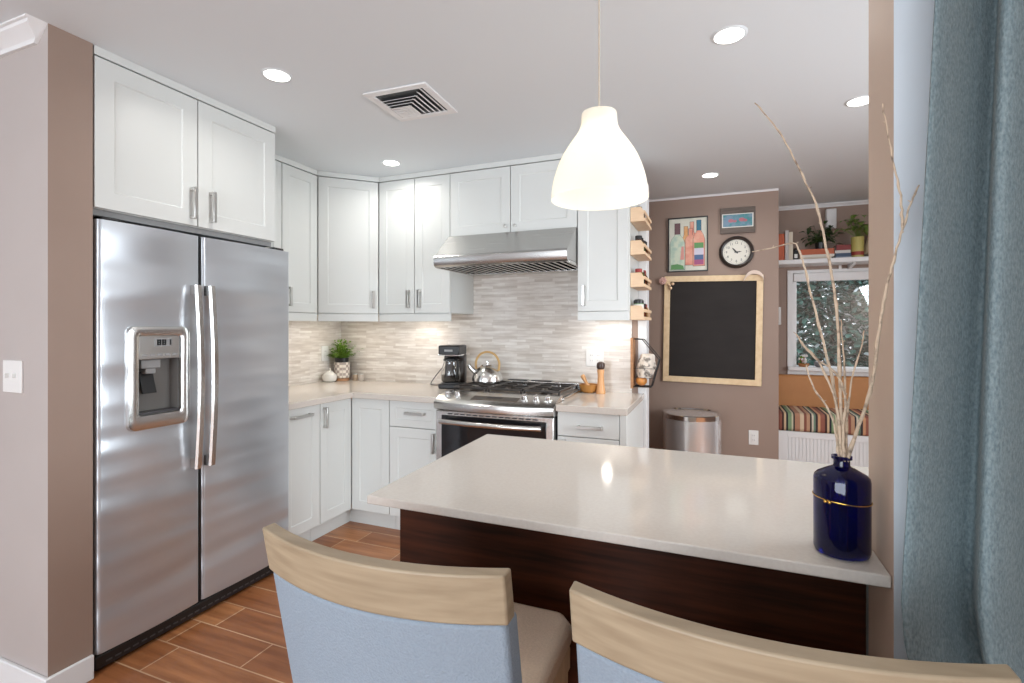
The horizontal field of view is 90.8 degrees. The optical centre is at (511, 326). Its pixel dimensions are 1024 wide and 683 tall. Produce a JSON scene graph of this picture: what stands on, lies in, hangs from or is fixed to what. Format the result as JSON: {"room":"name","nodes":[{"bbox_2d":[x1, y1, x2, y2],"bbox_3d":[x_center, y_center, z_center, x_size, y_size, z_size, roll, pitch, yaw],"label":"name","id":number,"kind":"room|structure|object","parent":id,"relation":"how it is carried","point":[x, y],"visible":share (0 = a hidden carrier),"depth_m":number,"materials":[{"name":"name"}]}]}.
{"room":"kitchen","nodes":[
{"label":"kitchen","id":0,"kind":"room"},
{"bbox_2d":[0,23,92,676],"bbox_3d":[-2.274,0.128,2.127,1.390,2.424,0.140,0,0,22],"label":"wall","id":1,"kind":"structure","parent":0,"point":[46,87],"depth_m":1.86,"materials":[{"name":"beige paint"}]},
{"bbox_2d":[3,360,22,392],"bbox_3d":[-1.860,0.184,1.874,0.125,0.120,0.018,0,0,22],"label":"light switch","id":2,"kind":"object","parent":1,"relation":"attached to","point":[12,369],"visible":1,"depth_m":1.87,"materials":[{"name":"white plastic"}]},
{"bbox_2d":[0,13,47,57],"bbox_3d":[-2.312,-1.053,2.033,1.390,0.062,0.062,0,0,22],"label":"trim","id":3,"kind":"structure","parent":1,"relation":"attached to","point":[24,31],"depth_m":1.81,"materials":[{"name":"white paint"}]},
{"bbox_2d":[0,654,93,682],"bbox_3d":[-2.270,1.294,2.116,1.405,0.092,0.153,0,0,22],"label":"baseboard","id":4,"kind":"structure","parent":1,"relation":"attached to","point":[82,671],"depth_m":1.86,"materials":[{"name":"white paint"}]},
{"bbox_2d":[87,521,399,682],"bbox_3d":[-0.144,1.365,1.245,6.000,0.050,8.300,0,0,22],"label":"floor","id":5,"kind":"structure","parent":0,"point":[240,638],"depth_m":2.15,"materials":[{"name":"brown wood"}]},
{"bbox_2d":[93,216,288,670],"bbox_3d":[-1.705,0.453,2.495,0.753,1.774,0.956,0,0,22],"label":"refrigerator","id":6,"kind":"object","parent":5,"relation":"on","point":[191,332],"visible":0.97,"depth_m":2.23,"materials":[{"name":"silver metal"}]},
{"bbox_2d":[289,404,319,540],"bbox_3d":[-1.521,0.907,3.098,0.674,0.866,0.292,0,0,22],"label":"base cabinet","id":7,"kind":"object","parent":5,"relation":"on","point":[304,423],"visible":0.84,"depth_m":3.01,"materials":[{"name":"white paint"}]},
{"bbox_2d":[311,398,395,540],"bbox_3d":[-1.169,0.907,3.621,0.945,0.866,0.937,0,0,22],"label":"base cabinet","id":8,"kind":"object","parent":5,"relation":"on","point":[354,432],"visible":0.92,"depth_m":3.32,"materials":[{"name":"white paint"}]},
{"bbox_2d":[289,379,474,409],"bbox_3d":[-1.056,0.454,3.417,1.312,0.038,1.234,0,0,22],"label":"countertop","id":9,"kind":"structure","parent":8,"relation":"on","point":[310,394],"depth_m":3.41,"materials":[{"name":"beige stone"}]},
{"bbox_2d":[322,368,336,381],"bbox_3d":[-1.443,0.380,3.997,0.112,0.109,0.112,0,0,22],"label":"lidded jar","id":10,"kind":"object","parent":9,"relation":"on","point":[329,376],"visible":1,"depth_m":3.96,"materials":[{"name":"white ceramic"}]},
{"bbox_2d":[327,338,362,380],"bbox_3d":[-1.359,0.264,4.085,0.253,0.341,0.238,0,0,-40],"label":"potted plant","id":11,"kind":"object","parent":9,"relation":"on","point":[341,364],"visible":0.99,"depth_m":4.06,"materials":[{"name":"green plant"}]},
{"bbox_2d":[353,373,357,380],"bbox_3d":[-1.272,0.406,4.100,0.041,0.058,0.041,0,0,22],"label":"canister","id":12,"kind":"object","parent":9,"relation":"on","point":[355,375],"visible":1,"depth_m":4.08,"materials":[{"name":"beige ceramic"}]},
{"bbox_2d":[438,345,466,388],"bbox_3d":[-0.426,0.282,3.606,0.165,0.305,0.211,0,0,13],"label":"coffee maker","id":13,"kind":"object","parent":9,"relation":"on","point":[454,368],"visible":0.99,"depth_m":3.54,"materials":[{"name":"black plastic"}]},
{"bbox_2d":[390,400,437,529],"bbox_3d":[-0.515,0.907,3.490,0.362,0.866,0.674,0,0,22],"label":"base cabinet","id":14,"kind":"object","parent":5,"relation":"on","point":[412,424],"visible":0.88,"depth_m":3.22,"materials":[{"name":"white paint"}]},
{"bbox_2d":[262,523,571,682],"bbox_3d":[-0.154,0.852,1.025,0.478,0.976,0.524,0,0,22],"label":"counter chair","id":15,"kind":"object","parent":5,"relation":"on","point":[347,617],"visible":1,"depth_m":0.79,"materials":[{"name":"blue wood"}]},
{"bbox_2d":[434,378,582,459],"bbox_3d":[-0.007,0.856,3.234,0.778,0.967,0.785,0,0,22],"label":"gas range","id":16,"kind":"object","parent":5,"relation":"on","point":[508,407],"visible":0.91,"depth_m":3.00,"materials":[{"name":"grey metal"}]},
{"bbox_2d":[467,351,502,382],"bbox_3d":[-0.172,0.274,3.526,0.214,0.215,0.214,0,0,-43],"label":"kettle","id":17,"kind":"object","parent":16,"relation":"on","point":[486,373],"visible":1,"depth_m":3.47,"materials":[{"name":"silver metal"}]},
{"bbox_2d":[458,385,581,400],"bbox_3d":[0.043,0.427,3.358,0.778,0.015,0.517,0,0,22],"label":"cooktop","id":18,"kind":"object","parent":16,"relation":"in","point":[571,392],"depth_m":3.20,"materials":[{"name":"silver metal"}]},
{"bbox_2d":[558,400,642,447],"bbox_3d":[0.549,0.907,3.060,0.389,0.866,0.674,0,0,22],"label":"base cabinet","id":19,"kind":"object","parent":5,"relation":"on","point":[619,430],"visible":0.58,"depth_m":2.79,"materials":[{"name":"white paint"}]},
{"bbox_2d":[556,392,643,415],"bbox_3d":[0.556,0.454,3.072,0.397,0.038,0.683,0,0,22],"label":"countertop","id":20,"kind":"structure","parent":19,"relation":"on","point":[609,403],"depth_m":2.87,"materials":[{"name":"beige stone"}]},
{"bbox_2d":[579,383,596,392],"bbox_3d":[0.511,0.407,3.353,0.132,0.055,0.132,0,0,22],"label":"wooden bowl","id":21,"kind":"object","parent":20,"relation":"on","point":[591,388],"visible":0.92,"depth_m":3.30,"materials":[{"name":"brown wood"}]},
{"bbox_2d":[581,374,588,384],"bbox_3d":[0.496,0.370,3.361,0.034,0.109,0.090,0,0,-45],"label":"pestle","id":22,"kind":"object","parent":21,"relation":"in","point":[583,377],"visible":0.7,"depth_m":3.36,"materials":[{"name":"brown wood"}]},
{"bbox_2d":[596,362,605,393],"bbox_3d":[0.580,0.330,3.298,0.062,0.209,0.062,0,0,22],"label":"pepper mill","id":23,"kind":"object","parent":20,"relation":"on","point":[600,389],"visible":1,"depth_m":3.28,"materials":[{"name":"brown wood"}]},
{"bbox_2d":[400,509,868,682],"bbox_3d":[0.472,0.894,1.438,1.442,0.892,0.630,0,0,22],"label":"base cabinet","id":24,"kind":"object","parent":5,"relation":"on","point":[765,603],"visible":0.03,"depth_m":1.16,"materials":[{"name":"brown wood"}]},
{"bbox_2d":[367,434,891,587],"bbox_3d":[0.451,0.436,1.363,1.505,0.022,0.785,0,0,22],"label":"countertop","id":25,"kind":"structure","parent":24,"relation":"on","point":[751,511],"depth_m":1.25,"materials":[{"name":"beige stone"}]},
{"bbox_2d":[812,453,872,561],"bbox_3d":[0.620,0.333,0.949,0.097,0.183,0.089,0,0,22],"label":"vase","id":26,"kind":"object","parent":25,"relation":"on","point":[842,494],"visible":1,"depth_m":0.92,"materials":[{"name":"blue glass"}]},
{"bbox_2d":[752,242,839,451],"bbox_3d":[0.607,0.113,1.056,0.054,0.595,0.216,0,0,-20],"label":"branch","id":27,"kind":"object","parent":26,"relation":"in","point":[799,251],"visible":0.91,"depth_m":1.03,"materials":[{"name":"beige plant"}]},
{"bbox_2d":[754,103,842,425],"bbox_3d":[0.596,-0.044,1.038,0.040,0.908,0.198,0,0,-25],"label":"branch","id":28,"kind":"object","parent":26,"relation":"in","point":[839,366],"visible":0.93,"depth_m":0.99,"materials":[{"name":"beige plant"}]},
{"bbox_2d":[798,336,841,456],"bbox_3d":[0.599,0.212,0.982,0.011,0.395,0.091,0,0,-29],"label":"branch","id":29,"kind":"object","parent":26,"relation":"in","point":[820,364],"visible":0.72,"depth_m":0.96,"materials":[{"name":"beige plant"}]},
{"bbox_2d":[794,332,847,461],"bbox_3d":[0.571,0.209,0.926,0.109,0.401,0.023,0,0,-12],"label":"branch","id":30,"kind":"object","parent":26,"relation":"in","point":[812,355],"visible":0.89,"depth_m":0.93,"materials":[{"name":"beige plant"}]},
{"bbox_2d":[806,365,839,456],"bbox_3d":[0.618,0.244,0.994,0.016,0.332,0.093,0,0,-8],"label":"branch","id":31,"kind":"object","parent":26,"relation":"in","point":[816,392],"visible":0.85,"depth_m":0.98,"materials":[{"name":"beige plant"}]},
{"bbox_2d":[840,320,845,422],"bbox_3d":[0.636,0.198,0.969,0.010,0.424,0.048,0,0,32],"label":"branch","id":32,"kind":"object","parent":26,"relation":"in","point":[844,369],"visible":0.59,"depth_m":0.98,"materials":[{"name":"beige plant"}]},
{"bbox_2d":[845,330,864,456],"bbox_3d":[0.646,0.208,0.957,0.062,0.404,0.010,0,0,-25],"label":"branch","id":33,"kind":"object","parent":26,"relation":"in","point":[856,362],"visible":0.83,"depth_m":0.95,"materials":[{"name":"beige plant"}]},
{"bbox_2d":[846,104,919,461],"bbox_3d":[0.629,0.030,0.861,0.063,0.759,0.164,0,0,14],"label":"branch","id":34,"kind":"object","parent":26,"relation":"in","point":[903,222],"visible":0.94,"depth_m":0.82,"materials":[{"name":"beige plant"}]},
{"bbox_2d":[662,408,721,453],"bbox_3d":[1.404,1.004,3.950,0.445,0.672,0.478,0,0,22],"label":"trash can","id":35,"kind":"object","parent":5,"relation":"on","point":[698,430],"visible":0.5,"depth_m":3.79,"materials":[{"name":"silver metal"}]},
{"bbox_2d":[569,581,1021,682],"bbox_3d":[0.383,0.852,0.808,0.484,0.976,0.524,0,0,22],"label":"counter chair","id":36,"kind":"object","parent":5,"relation":"on","point":[618,640],"visible":1,"depth_m":0.60,"materials":[{"name":"brown wood"}]},
{"bbox_2d":[779,430,868,466],"bbox_3d":[3.041,1.090,4.037,1.700,0.500,0.533,0,0,22],"label":"bench","id":37,"kind":"object","parent":5,"relation":"on","point":[814,447],"visible":0.23,"depth_m":4.01,"materials":[{"name":"white paint"}]},
{"bbox_2d":[779,374,868,409],"bbox_3d":[3.120,0.631,4.245,1.680,0.415,0.085,0,0,22],"label":"cushion","id":38,"kind":"object","parent":37,"relation":"on","point":[794,390],"visible":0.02,"depth_m":4.39,"materials":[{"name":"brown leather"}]},
{"bbox_2d":[779,405,868,435],"bbox_3d":[3.018,0.765,3.990,1.680,0.148,0.460,0,0,22],"label":"seat cushion","id":39,"kind":"object","parent":37,"relation":"on","point":[791,418],"visible":0.18,"depth_m":4.02,"materials":[{"name":"fabric"}]},
{"bbox_2d":[0,0,868,206],"bbox_3d":[-0.144,-1.109,1.245,6.000,0.050,8.300,0,0,22],"label":"ceiling","id":40,"kind":"structure","parent":0,"point":[520,77],"depth_m":2.15,"materials":[{"name":"white paint"}]},
{"bbox_2d":[260,67,292,81],"bbox_3d":[-1.011,-1.082,2.172,0.128,0.004,0.128,0,0,22],"label":"recessed light","id":41,"kind":"object","parent":40,"relation":"in","point":[274,74],"visible":1,"depth_m":2.16,"materials":[{"name":"white paint"}]},
{"bbox_2d":[381,159,400,165],"bbox_3d":[-0.796,-1.082,3.331,0.128,0.004,0.128,0,0,22],"label":"recessed light","id":42,"kind":"object","parent":40,"relation":"in","point":[388,162],"visible":1,"depth_m":3.31,"materials":[{"name":"white paint"}]},
{"bbox_2d":[363,82,457,121],"bbox_3d":[-0.482,-1.077,2.438,0.330,0.012,0.330,0,0,20],"label":"ceiling vent","id":43,"kind":"object","parent":40,"relation":"in","point":[415,101],"visible":1,"depth_m":2.42,"materials":[{"name":"white metal"}]},
{"bbox_2d":[551,0,648,210],"bbox_3d":[0.248,-0.723,1.440,0.272,0.720,0.272,0,0,22],"label":"pendant lamp","id":44,"kind":"object","parent":40,"relation":"hanging from","point":[600,169],"visible":1,"depth_m":1.37,"materials":[{"name":"beige"}]},
{"bbox_2d":[701,172,718,177],"bbox_3d":[1.412,-1.082,3.601,0.128,0.004,0.128,0,0,22],"label":"recessed light","id":45,"kind":"object","parent":40,"relation":"in","point":[711,174],"visible":1,"depth_m":3.60,"materials":[{"name":"white paint"}]},
{"bbox_2d":[711,25,747,44],"bbox_3d":[0.806,-1.082,1.875,0.128,0.004,0.128,0,0,22],"label":"recessed light","id":46,"kind":"object","parent":40,"relation":"in","point":[730,34],"visible":1,"depth_m":1.86,"materials":[{"name":"white paint"}]},
{"bbox_2d":[844,95,868,106],"bbox_3d":[1.668,-1.082,2.420,0.128,0.004,0.128,0,0,22],"label":"recessed light","id":47,"kind":"object","parent":40,"relation":"in","point":[864,99],"visible":0.77,"depth_m":2.42,"materials":[{"name":"white paint"}]},
{"bbox_2d":[632,320,637,392],"bbox_3d":[-0.328,0.128,3.864,2.547,2.424,0.120,0,0,22],"label":"wall","id":48,"kind":"structure","parent":0,"point":[634,322],"depth_m":3.34,"materials":[{"name":"beige paint"}]},
{"bbox_2d":[315,171,379,321],"bbox_3d":[-1.253,-0.561,3.810,0.653,1.044,0.654,0,0,22],"label":"upper cabinet","id":49,"kind":"object","parent":48,"relation":"attached to","point":[347,204],"visible":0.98,"depth_m":3.58,"materials":[{"name":"white paint"}]},
{"bbox_2d":[379,168,472,321],"bbox_3d":[-0.632,-0.561,3.700,0.583,1.044,0.396,0,0,22],"label":"upper cabinet","id":50,"kind":"object","parent":48,"relation":"attached to","point":[414,208],"visible":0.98,"depth_m":3.55,"materials":[{"name":"white paint"}]},
{"bbox_2d":[341,272,631,392],"bbox_3d":[-0.319,-0.055,3.792,2.401,1.190,0.008,0,0,22],"label":"backsplash","id":51,"kind":"structure","parent":48,"relation":"attached to","point":[530,322],"depth_m":3.67,"materials":[{"name":"tile"}]},
{"bbox_2d":[450,153,577,236],"bbox_3d":[0.052,-0.848,3.428,0.887,0.470,0.389,0,0,22],"label":"upper cabinet","id":52,"kind":"object","parent":48,"relation":"attached to","point":[514,195],"visible":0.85,"depth_m":3.28,"materials":[{"name":"white paint"}]},
{"bbox_2d":[433,227,577,275],"bbox_3d":[0.014,-0.494,3.333,0.884,0.233,0.579,0,0,22],"label":"range hood","id":53,"kind":"object","parent":52,"relation":"attached to","point":[545,250],"visible":0.92,"depth_m":3.15,"materials":[{"name":"silver metal"}]},
{"bbox_2d":[586,350,603,365],"bbox_3d":[0.562,0.210,3.426,0.122,0.112,0.009,0,0,22],"label":"outlet","id":54,"kind":"object","parent":48,"relation":"attached to","point":[593,357],"visible":0.87,"depth_m":3.43,"materials":[{"name":"white plastic"}]},
{"bbox_2d":[589,353,593,362],"bbox_3d":[0.540,0.210,3.432,0.032,0.066,0.003,0,0,22],"label":"socket","id":55,"kind":"object","parent":54,"relation":"attached to","point":[591,355],"depth_m":3.43,"materials":[{"name":"grey plastic"}]},
{"bbox_2d":[596,353,600,362],"bbox_3d":[0.583,0.210,3.415,0.032,0.066,0.003,0,0,22],"label":"socket","id":56,"kind":"object","parent":54,"relation":"attached to","point":[598,355],"depth_m":3.41,"materials":[{"name":"grey plastic"}]},
{"bbox_2d":[578,205,637,320],"bbox_3d":[0.610,-0.561,3.199,0.315,1.044,0.396,0,0,22],"label":"upper cabinet","id":57,"kind":"object","parent":48,"relation":"attached to","point":[605,261],"visible":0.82,"depth_m":3.05,"materials":[{"name":"white paint"}]},
{"bbox_2d":[630,207,650,230],"bbox_3d":[0.806,-0.669,3.145,0.085,0.085,0.325,0,0,22],"label":"spice rack","id":58,"kind":"object","parent":57,"relation":"attached to","point":[637,219],"visible":1,"depth_m":3.01,"materials":[{"name":"brown wood"}]},
{"bbox_2d":[630,240,650,260],"bbox_3d":[0.806,-0.472,3.145,0.085,0.085,0.325,0,0,22],"label":"spice rack","id":59,"kind":"object","parent":57,"relation":"attached to","point":[637,251],"visible":1,"depth_m":3.00,"materials":[{"name":"brown wood"}]},
{"bbox_2d":[630,272,650,290],"bbox_3d":[0.806,-0.281,3.145,0.085,0.085,0.325,0,0,22],"label":"spice rack","id":60,"kind":"object","parent":57,"relation":"attached to","point":[636,279],"visible":0.97,"depth_m":3.00,"materials":[{"name":"brown wood"}]},
{"bbox_2d":[630,305,650,319],"bbox_3d":[0.806,-0.086,3.145,0.085,0.085,0.325,0,0,22],"label":"spice rack","id":61,"kind":"object","parent":57,"relation":"attached to","point":[636,311],"visible":0.97,"depth_m":3.00,"materials":[{"name":"brown wood"}]},
{"bbox_2d":[633,299,643,308],"bbox_3d":[0.761,-0.110,3.036,0.062,0.112,0.062,0,0,22],"label":"tin","id":62,"kind":"object","parent":61,"relation":"on","point":[636,301],"visible":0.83,"depth_m":3.01,"materials":[{"name":"green"}]},
{"bbox_2d":[638,185,648,447],"bbox_3d":[0.881,0.190,3.381,0.056,2.300,0.130,0,0,22],"label":"trim","id":63,"kind":"structure","parent":48,"relation":"attached to","point":[643,325],"depth_m":3.32,"materials":[{"name":"white paint"}]},
{"bbox_2d":[630,338,660,388],"bbox_3d":[0.863,0.233,3.258,0.180,0.325,0.108,0,0,22],"label":"wire basket","id":64,"kind":"object","parent":48,"relation":"attached to","point":[632,340],"visible":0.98,"depth_m":3.24,"materials":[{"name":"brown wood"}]},
{"bbox_2d":[636,377,646,385],"bbox_3d":[0.838,0.340,3.266,0.072,0.078,0.072,0,0,22],"label":"onion","id":65,"kind":"object","parent":64,"relation":"in","point":[640,381],"visible":0.8,"depth_m":3.24,"materials":[{"name":"orange food"}]},
{"bbox_2d":[636,353,655,377],"bbox_3d":[0.868,0.250,3.257,0.112,0.159,0.101,0,0,-14],"label":"paper bag","id":66,"kind":"object","parent":64,"relation":"in","point":[647,361],"visible":0.98,"depth_m":3.22,"materials":[{"name":"white paper"}]},
{"bbox_2d":[649,190,778,459],"bbox_3d":[1.240,0.128,4.730,2.155,2.424,0.800,0,0,22],"label":"wall","id":67,"kind":"structure","parent":0,"point":[743,409],"depth_m":4.09,"materials":[{"name":"beige paint"}]},
{"bbox_2d":[668,216,707,272],"bbox_3d":[1.460,-0.685,4.193,0.312,0.450,0.028,0,0,22],"label":"painting","id":68,"kind":"object","parent":67,"relation":"attached to","point":[687,236],"visible":1,"depth_m":4.19,"materials":[{"name":"multicoloured paper"}]},
{"bbox_2d":[663,275,763,385],"bbox_3d":[1.629,0.021,4.125,0.750,0.882,0.025,1,0,22],"label":"chalkboard","id":69,"kind":"object","parent":67,"relation":"attached to","point":[713,331],"visible":1,"depth_m":4.11,"materials":[{"name":"brown wood"}]},
{"bbox_2d":[659,277,666,284],"bbox_3d":[1.267,-0.388,4.242,0.062,0.063,0.023,0,0,22],"label":"paper flower","id":70,"kind":"object","parent":69,"relation":"attached to","point":[662,280],"visible":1,"depth_m":4.24,"materials":[{"name":"pink paper"}]},
{"bbox_2d":[744,270,763,279],"bbox_3d":[1.905,-0.396,3.978,0.147,0.104,0.019,0,0,22],"label":"ribbon","id":71,"kind":"object","parent":69,"relation":"attached to","point":[752,271],"visible":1,"depth_m":3.97,"materials":[{"name":"beige fabric"}]},
{"bbox_2d":[649,188,778,201],"bbox_3d":[1.134,-1.077,4.335,2.055,0.014,0.012,0,0,22],"label":"trim","id":72,"kind":"structure","parent":67,"relation":"attached to","point":[776,189],"depth_m":4.12,"materials":[{"name":"white paint"}]},
{"bbox_2d":[719,236,753,267],"bbox_3d":[1.800,-0.602,4.052,0.260,0.260,0.034,0,0,22],"label":"wall clock","id":73,"kind":"object","parent":67,"relation":"attached to","point":[735,251],"visible":1,"depth_m":4.05,"materials":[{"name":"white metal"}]},
{"bbox_2d":[720,206,754,233],"bbox_3d":[1.810,-0.856,4.052,0.256,0.205,0.028,0,0,22],"label":"picture","id":74,"kind":"object","parent":67,"relation":"attached to","point":[739,219],"visible":1,"depth_m":4.04,"materials":[{"name":"wood"}]},
{"bbox_2d":[723,213,751,226],"bbox_3d":[1.805,-0.854,4.041,0.215,0.098,0.002,0,0,22],"label":"print","id":75,"kind":"object","parent":74,"relation":"attached to","point":[729,219],"depth_m":4.04,"materials":[{"name":"blue paper"}]},
{"bbox_2d":[749,430,757,444],"bbox_3d":[1.922,0.880,4.018,0.070,0.115,0.009,0,0,22],"label":"outlet","id":76,"kind":"object","parent":67,"relation":"attached to","point":[753,434],"visible":1,"depth_m":4.02,"materials":[{"name":"white plastic"}]},
{"bbox_2d":[751,433,755,441],"bbox_3d":[1.921,0.880,4.016,0.032,0.066,0.003,0,0,22],"label":"socket","id":77,"kind":"object","parent":76,"relation":"attached to","point":[753,435],"depth_m":4.01,"materials":[{"name":"grey plastic"}]},
{"bbox_2d":[779,204,868,376],"bbox_3d":[3.272,0.128,4.287,1.945,2.424,0.100,0,0,22],"label":"wall","id":78,"kind":"structure","parent":0,"point":[795,221],"depth_m":4.50,"materials":[{"name":"beige paint"}]},
{"bbox_2d":[779,200,868,210],"bbox_3d":[3.201,-1.068,4.246,1.845,0.032,0.028,0,0,22],"label":"trim","id":79,"kind":"structure","parent":78,"relation":"attached to","point":[859,202],"depth_m":4.43,"materials":[{"name":"white paint"}]},
{"bbox_2d":[779,256,868,268],"bbox_3d":[3.152,-0.537,4.140,1.830,0.075,0.259,0,0,22],"label":"wall shelf","id":80,"kind":"object","parent":78,"relation":"attached to","point":[850,261],"visible":0.18,"depth_m":4.27,"materials":[{"name":"white paint"}]},
{"bbox_2d":[779,234,784,259],"bbox_3d":[2.373,-0.693,4.471,0.051,0.234,0.170,0,0,22],"label":"book","id":81,"kind":"object","parent":80,"relation":"on","point":[781,236],"visible":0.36,"depth_m":4.39,"materials":[{"name":"orange paper"}]},
{"bbox_2d":[783,230,788,259],"bbox_3d":[2.412,-0.705,4.451,0.026,0.260,0.180,0,0,22],"label":"book","id":82,"kind":"object","parent":80,"relation":"on","point":[786,232],"visible":0.57,"depth_m":4.37,"materials":[{"name":"grey paper"}]},
{"bbox_2d":[789,232,792,259],"bbox_3d":[2.440,-0.698,4.439,0.030,0.244,0.180,0,0,22],"label":"book","id":83,"kind":"object","parent":80,"relation":"on","point":[790,233],"visible":0.55,"depth_m":4.36,"materials":[{"name":"beige paper"}]},
{"bbox_2d":[793,248,797,259],"bbox_3d":[2.459,-0.629,4.378,0.040,0.108,0.040,0,0,22],"label":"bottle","id":84,"kind":"object","parent":80,"relation":"on","point":[795,251],"visible":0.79,"depth_m":4.37,"materials":[{"name":"black glass"}]},
{"bbox_2d":[799,256,831,258],"bbox_3d":[2.617,-0.586,4.378,0.237,0.020,0.160,0,0,22],"label":"book","id":85,"kind":"object","parent":80,"relation":"on","point":[830,256],"visible":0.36,"depth_m":4.31,"materials":[{"name":"beige paper"}]},
{"bbox_2d":[798,254,834,258],"bbox_3d":[2.628,-0.607,4.374,0.253,0.022,0.160,0,0,22],"label":"book","id":86,"kind":"object","parent":85,"relation":"on","point":[815,255],"visible":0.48,"depth_m":4.30,"materials":[{"name":"beige paper"}]},
{"bbox_2d":[798,248,833,256],"bbox_3d":[2.631,-0.642,4.376,0.250,0.048,0.155,0,0,22],"label":"book","id":87,"kind":"object","parent":86,"relation":"on","point":[831,250],"visible":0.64,"depth_m":4.31,"materials":[{"name":"orange paper"}]},
{"bbox_2d":[799,221,844,248],"bbox_3d":[2.638,-0.789,4.303,0.344,0.244,0.219,0,0,22],"label":"potted plant","id":88,"kind":"object","parent":87,"relation":"on","point":[819,244],"visible":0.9,"depth_m":4.31,"materials":[{"name":"green plant"}]},
{"bbox_2d":[834,214,868,256],"bbox_3d":[2.853,-0.753,4.132,0.376,0.355,0.243,0,0,22],"label":"potted plant","id":89,"kind":"object","parent":80,"relation":"on","point":[857,242],"visible":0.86,"depth_m":4.16,"materials":[{"name":"green plant"}]},
{"bbox_2d":[864,234,868,253],"bbox_3d":[3.036,-0.711,4.236,0.160,0.270,0.160,0,0,22],"label":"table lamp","id":90,"kind":"object","parent":80,"relation":"on","point":[866,248],"visible":0.07,"depth_m":4.23,"materials":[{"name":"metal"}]},
{"bbox_3d":[2.804,-0.583,4.292,0.113,0.014,0.140,0,0,22],"label":"book","id":91,"kind":"object","parent":80,"relation":"on","visible":0},
{"bbox_2d":[833,253,850,257],"bbox_3d":[2.803,-0.605,4.295,0.110,0.030,0.135,0,0,22],"label":"book","id":92,"kind":"object","parent":91,"relation":"on","point":[836,254],"visible":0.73,"depth_m":4.24,"materials":[{"name":"blue paper"}]},
{"bbox_2d":[834,250,849,253],"bbox_3d":[2.799,-0.633,4.297,0.110,0.024,0.135,0,0,22],"label":"book","id":93,"kind":"object","parent":92,"relation":"on","point":[835,251],"visible":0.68,"depth_m":4.24,"materials":[{"name":"grey paper"}]},
{"bbox_2d":[833,244,850,250],"bbox_3d":[2.807,-0.668,4.296,0.106,0.044,0.130,0,0,22],"label":"book","id":94,"kind":"object","parent":93,"relation":"on","point":[837,247],"visible":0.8,"depth_m":4.24,"materials":[{"name":"red paper"}]},
{"bbox_2d":[787,268,868,376],"bbox_3d":[2.930,-0.042,4.368,0.970,0.930,0.145,0,0,22],"label":"window","id":95,"kind":"structure","parent":78,"relation":"in","point":[793,276],"depth_m":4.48,"materials":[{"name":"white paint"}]},
{"bbox_2d":[798,354,809,366],"bbox_3d":[2.578,0.297,4.464,0.092,0.109,0.092,0,0,22],"label":"flower basket","id":96,"kind":"object","parent":95,"relation":"on","point":[803,360],"visible":1,"depth_m":4.45,"materials":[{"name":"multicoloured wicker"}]},
{"bbox_2d":[825,208,836,228],"bbox_3d":[2.777,-0.940,4.399,0.076,0.170,0.060,0,0,22],"label":"speaker","id":97,"kind":"object","parent":78,"relation":"attached to","point":[830,214],"visible":0.86,"depth_m":4.37},
{"bbox_2d":[869,0,934,659],"bbox_3d":[1.658,0.128,0.528,2.121,2.424,0.152,0,0,22],"label":"wall","id":98,"kind":"structure","parent":0,"point":[900,31],"depth_m":0.86,"materials":[{"name":"beige paint"}]},
{"bbox_3d":[1.155,-0.995,0.606,1.312,0.044,0.078,0,0,22],"label":"curtain rod","id":99,"kind":"object","parent":98,"relation":"attached to","visible":0},
{"bbox_2d":[901,0,1023,682],"bbox_3d":[0.854,0.155,0.699,0.548,2.345,0.117,0,0,22],"label":"curtain","id":100,"kind":"object","parent":99,"relation":"hanging from","point":[962,592],"visible":0.96,"depth_m":0.75,"materials":[{"name":"teal fabric"}]},
{"bbox_3d":[-1.876,0.128,3.298,0.100,2.424,2.330,0,0,22],"label":"wall","id":101,"kind":"structure","parent":0,"visible":0},
{"bbox_2d":[93,45,274,246],"bbox_3d":[-1.749,-0.759,2.459,0.734,0.648,0.859,0,0,22],"label":"upper cabinet","id":102,"kind":"object","parent":101,"relation":"attached to","point":[169,155],"visible":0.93,"depth_m":2.23,"materials":[{"name":"white paint"}]},
{"bbox_2d":[265,154,316,320],"bbox_3d":[-1.607,-0.561,3.287,0.400,1.044,0.576,0,0,22],"label":"upper cabinet","id":103,"kind":"object","parent":101,"relation":"attached to","point":[295,183],"visible":0.31,"depth_m":3.33,"materials":[{"name":"white paint"}]},
{"bbox_2d":[289,315,340,385],"bbox_3d":[-1.680,0.140,3.640,0.008,0.800,1.292,0,0,22],"label":"backsplash","id":104,"kind":"structure","parent":101,"relation":"attached to","point":[306,338],"depth_m":3.92,"materials":[{"name":"tile"}]},
{"bbox_2d":[321,346,327,360],"bbox_3d":[-1.502,0.213,4.058,0.009,0.120,0.075,0,0,22],"label":"outlet","id":105,"kind":"object","parent":101,"relation":"attached to","point":[324,349],"visible":1,"depth_m":4.05,"materials":[{"name":"white plastic"}]},
{"label":"outside","id":106,"kind":"structure","parent":0,"visible":0},
{"bbox_3d":[5.062,1.665,8.524,15.000,0.050,8.400,0,0,22],"label":"ground","id":107,"kind":"structure","parent":106,"visible":0},
{"bbox_2d":[797,281,857,365],"bbox_3d":[5.264,-0.372,8.244,2.740,4.025,2.800,0,0,22],"label":"evergreen tree","id":108,"kind":"object","parent":107,"relation":"on","point":[829,287],"visible":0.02,"depth_m":8.21,"materials":[{"name":"green plant"}]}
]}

